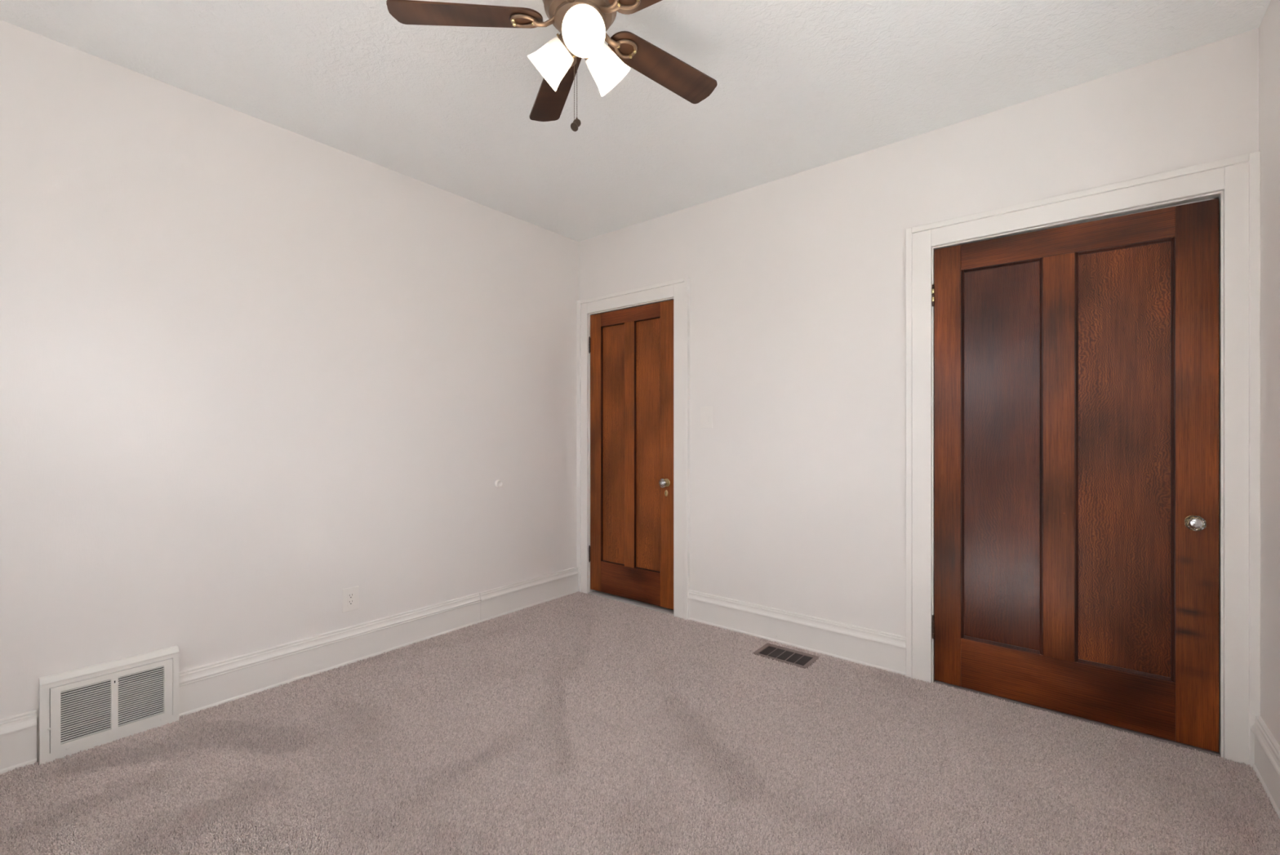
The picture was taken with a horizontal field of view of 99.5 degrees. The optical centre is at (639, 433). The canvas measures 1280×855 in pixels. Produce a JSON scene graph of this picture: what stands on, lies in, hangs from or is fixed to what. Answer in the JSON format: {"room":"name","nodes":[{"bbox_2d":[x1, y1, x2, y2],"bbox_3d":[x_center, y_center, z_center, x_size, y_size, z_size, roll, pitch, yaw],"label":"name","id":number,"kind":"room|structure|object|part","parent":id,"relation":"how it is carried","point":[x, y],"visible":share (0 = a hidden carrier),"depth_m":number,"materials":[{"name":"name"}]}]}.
{"room":"empty bedroom","nodes":[
{"label":"empty bedroom","id":0,"kind":"room"},
{"bbox_2d":[0,19,579,761],"bbox_3d":[-1.596,-0.129,2.811,0.150,2.641,3.870,0,0,39],"label":"wall","id":1,"kind":"structure","parent":0,"point":[254,372],"depth_m":2.45,"materials":[{"name":"paint"}]},
{"bbox_2d":[39,644,178,764],"bbox_3d":[-2.038,1.036,2.098,0.061,0.311,0.386,0,0,39],"label":"air vent","id":2,"kind":"object","parent":1,"relation":"in","point":[86,708],"visible":0.99,"depth_m":2.07,"materials":[{"name":"metal"}]},
{"bbox_2d":[49,657,172,752],"bbox_3d":[-2.029,1.036,2.093,0.020,0.233,0.339,0,0,39],"label":"grille","id":3,"kind":"object","parent":2,"relation":"attached to","point":[115,730],"depth_m":2.08,"materials":[{"name":"metal"}]},
{"bbox_2d":[0,566,578,773],"bbox_3d":[-1.557,1.095,2.721,0.024,0.195,3.479,0,0,39],"label":"baseboard","id":4,"kind":"structure","parent":1,"relation":"attached to","point":[209,685],"depth_m":2.69,"materials":[{"name":"paint"}]},
{"bbox_2d":[342,585,358,612],"bbox_3d":[-1.499,0.856,2.805,0.008,0.121,0.081,0,0,39],"label":"wall outlet","id":5,"kind":"object","parent":1,"relation":"attached to","point":[349,595],"visible":1,"depth_m":2.80,"materials":[{"name":"white plastic"}]},
{"bbox_2d":[347,591,354,605],"bbox_3d":[-1.497,0.856,2.804,0.004,0.067,0.034,0,0,39],"label":"receptacle","id":6,"kind":"object","parent":5,"relation":"attached to","point":[350,594],"depth_m":2.80,"materials":[{"name":"white plastic"}]},
{"bbox_2d":[494,480,502,487],"bbox_3d":[-0.915,0.323,3.515,0.022,0.049,0.049,0,0,39],"label":"bumper cover","id":7,"kind":"object","parent":1,"relation":"attached to","point":[498,483],"visible":1,"depth_m":3.51,"materials":[{"name":"white plastic"}]},
{"bbox_2d":[0,0,1271,241],"bbox_3d":[-0.203,-1.524,1.683,3.734,0.150,3.870,0,0,39],"label":"ceiling","id":8,"kind":"structure","parent":0,"point":[802,85],"depth_m":2.17,"materials":[{"name":"white paint"}]},
{"bbox_2d":[386,0,717,131],"bbox_3d":[-0.147,-1.172,1.613,1.053,0.555,1.064,0,0,39],"label":"ceiling fan","id":9,"kind":"object","parent":8,"relation":"hanging from","point":[582,25],"visible":1,"depth_m":1.62,"materials":[{"name":"brown wood"}]},
{"bbox_3d":[-0.511,-1.233,1.597,0.445,0.006,0.119,0,11,-4],"label":"blade","id":10,"kind":"part","parent":9,"relation":"part of","materials":[{"name":"brown wood"}]},
{"bbox_3d":[-0.262,-1.135,1.649,0.106,0.120,0.120,-38,-12,16],"label":"lamp shade","id":11,"kind":"part","parent":9,"relation":"part of","materials":[{"name":"white glass"}]},
{"bbox_3d":[-0.300,-1.233,1.929,0.119,0.006,0.445,-12,4,-21],"label":"blade","id":12,"kind":"part","parent":9,"relation":"part of","materials":[{"name":"brown wood"}]},
{"bbox_3d":[-0.194,-1.037,1.601,0.003,0.238,0.003,0,0,-15],"label":"pull chain","id":13,"kind":"part","parent":9,"relation":"part of","materials":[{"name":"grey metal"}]},
{"bbox_3d":[-0.189,-1.049,1.623,0.003,0.214,0.003,0,0,-15],"label":"pull chain","id":14,"kind":"part","parent":9,"relation":"part of","materials":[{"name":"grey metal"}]},
{"bbox_3d":[-0.162,-1.137,1.533,0.057,0.057,0.094,0,36,-10],"label":"light bulb","id":15,"kind":"part","parent":9,"relation":"part of","materials":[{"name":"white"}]},
{"bbox_3d":[-0.162,-1.135,1.530,0.120,0.120,0.106,0,36,-10],"label":"lamp shade","id":16,"kind":"part","parent":9,"relation":"part of","materials":[{"name":"white glass"}]},
{"bbox_3d":[-0.108,-1.135,1.676,0.120,0.120,0.106,0,-36,50],"label":"lamp shade","id":17,"kind":"part","parent":9,"relation":"part of","materials":[{"name":"white glass"}]},
{"bbox_3d":[0.105,-1.233,1.439,0.445,0.006,0.119,0,-11,32],"label":"blade","id":18,"kind":"part","parent":9,"relation":"part of","materials":[{"name":"brown wood"}]},
{"bbox_3d":[0.080,-1.233,1.831,0.445,0.006,0.119,0,-11,-40],"label":"blade","id":19,"kind":"part","parent":9,"relation":"part of","materials":[{"name":"brown wood"}]},
{"bbox_2d":[0,613,1276,854],"bbox_3d":[-0.203,1.286,1.683,3.734,0.188,3.870,0,0,39],"label":"floor","id":20,"kind":"structure","parent":0,"point":[549,614],"depth_m":1.84,"materials":[{"name":"grey carpet"}]},
{"bbox_2d":[0,591,1279,854],"bbox_3d":[-0.225,1.184,1.653,3.415,0.017,3.486,0,0,39],"label":"carpet","id":21,"kind":"structure","parent":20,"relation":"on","point":[1039,759],"depth_m":1.90,"materials":[{"name":"beige carpet"}]},
{"bbox_2d":[752,642,819,668],"bbox_3d":[0.779,1.186,2.895,0.301,0.012,0.183,0,0,39],"label":"floor vent","id":22,"kind":"object","parent":20,"relation":"in","point":[800,659],"visible":0.98,"depth_m":2.89,"materials":[{"name":"brown metal"}]},
{"bbox_2d":[579,28,1258,635],"bbox_3d":[0.946,-0.129,3.102,3.434,2.641,0.220,0,0,39],"label":"wall","id":23,"kind":"structure","parent":0,"point":[797,282],"depth_m":2.89,"materials":[{"name":"paint"}]},
{"bbox_2d":[588,299,673,609],"bbox_3d":[-0.083,0.137,3.781,0.774,2.034,0.098,0,0,39],"label":"door","id":24,"kind":"structure","parent":23,"relation":"in","point":[631,349],"depth_m":3.78,"materials":[{"name":"brown wood"}]},
{"bbox_3d":[-0.193,0.073,3.898,0.226,1.714,0.017,0,0,39],"label":"panel moulding","id":25,"kind":"part","parent":24,"relation":"part of","materials":[{"name":"brown wood"}]},
{"bbox_3d":[-0.185,0.073,3.908,0.226,1.714,0.010,0,0,39],"label":"panel","id":26,"kind":"part","parent":24,"relation":"part of","materials":[{"name":"brown wood"}]},
{"bbox_3d":[-0.065,1.042,3.805,0.542,0.224,0.036,0,0,39],"label":"rail","id":27,"kind":"part","parent":24,"relation":"part of","materials":[{"name":"brown wood"}]},
{"bbox_3d":[-0.065,-0.832,3.805,0.542,0.097,0.036,0,0,39],"label":"rail","id":28,"kind":"part","parent":24,"relation":"part of","materials":[{"name":"brown wood"}]},
{"bbox_3d":[0.053,0.073,3.699,0.226,1.714,0.017,0,0,39],"label":"panel moulding","id":29,"kind":"part","parent":24,"relation":"part of","materials":[{"name":"brown wood"}]},
{"bbox_3d":[0.061,0.073,3.709,0.226,1.714,0.010,0,0,39],"label":"panel","id":30,"kind":"part","parent":24,"relation":"part of","materials":[{"name":"brown wood"}]},
{"bbox_3d":[0.150,0.323,3.552,0.058,0.058,0.036,0,0,39],"label":"knob","id":31,"kind":"part","parent":24,"relation":"part of","materials":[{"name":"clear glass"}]},
{"bbox_3d":[0.175,0.323,3.583,0.053,0.053,0.008,0,0,39],"label":"rose plate","id":32,"kind":"part","parent":24,"relation":"part of","materials":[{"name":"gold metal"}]},
{"bbox_2d":[576,276,689,619],"bbox_3d":[-0.055,0.097,3.800,1.002,2.191,0.105,0,0,39],"label":"trim","id":33,"kind":"structure","parent":23,"relation":"attached to","point":[677,290],"depth_m":3.57,"materials":[{"name":"paint"}]},
{"bbox_2d":[688,589,906,675],"bbox_3d":[0.809,1.095,3.055,1.281,0.195,0.024,0,0,39],"label":"baseboard","id":34,"kind":"structure","parent":23,"relation":"attached to","point":[882,650],"depth_m":2.97,"materials":[{"name":"paint"}]},
{"bbox_2d":[931,198,1218,751],"bbox_3d":[1.760,0.147,2.288,0.949,2.057,0.098,0,0,39],"label":"door","id":35,"kind":"structure","parent":23,"relation":"in","point":[1077,366],"depth_m":2.25,"materials":[{"name":"brown wood"}]},
{"bbox_3d":[1.623,0.095,2.437,0.307,1.712,0.010,0,0,39],"label":"panel","id":36,"kind":"part","parent":35,"relation":"part of","materials":[{"name":"brown wood"}]},
{"bbox_3d":[1.617,0.095,2.429,0.307,1.712,0.012,0,0,39],"label":"panel moulding","id":37,"kind":"part","parent":35,"relation":"part of","materials":[{"name":"brown wood"}]},
{"bbox_3d":[1.782,1.063,2.310,0.714,0.226,0.036,0,0,39],"label":"rail","id":38,"kind":"part","parent":35,"relation":"part of","materials":[{"name":"brown wood"}]},
{"bbox_3d":[1.782,-0.816,2.310,0.714,0.126,0.036,0,0,39],"label":"rail","id":39,"kind":"part","parent":35,"relation":"part of","materials":[{"name":"brown wood"}]},
{"bbox_3d":[1.942,0.097,2.179,0.301,1.708,0.010,0,0,39],"label":"panel","id":40,"kind":"part","parent":35,"relation":"part of","materials":[{"name":"brown wood"}]},
{"bbox_3d":[1.935,0.097,2.171,0.301,1.708,0.012,0,0,39],"label":"panel moulding","id":41,"kind":"part","parent":35,"relation":"part of","materials":[{"name":"brown wood"}]},
{"bbox_3d":[2.058,0.331,2.007,0.056,0.056,0.036,0,0,39],"label":"knob","id":42,"kind":"part","parent":35,"relation":"part of","materials":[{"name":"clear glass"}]},
{"bbox_2d":[906,151,1260,767],"bbox_3d":[1.776,0.097,2.316,1.155,2.191,0.105,0,0,39],"label":"trim","id":43,"kind":"structure","parent":23,"relation":"attached to","point":[1235,181],"depth_m":2.00,"materials":[{"name":"paint"}]},
{"bbox_2d":[1258,0,1279,745],"bbox_3d":[1.189,-0.129,0.555,0.150,2.641,3.870,0,0,39],"label":"wall","id":44,"kind":"structure","parent":0,"point":[1269,27],"depth_m":1.83,"materials":[{"name":"paint"}]},
{"bbox_2d":[1250,715,1279,818],"bbox_3d":[1.093,1.095,0.575,0.024,0.195,3.480,0,0,39],"label":"baseboard","id":45,"kind":"structure","parent":44,"relation":"attached to","point":[1266,765],"depth_m":1.79,"materials":[{"name":"paint"}]}
]}

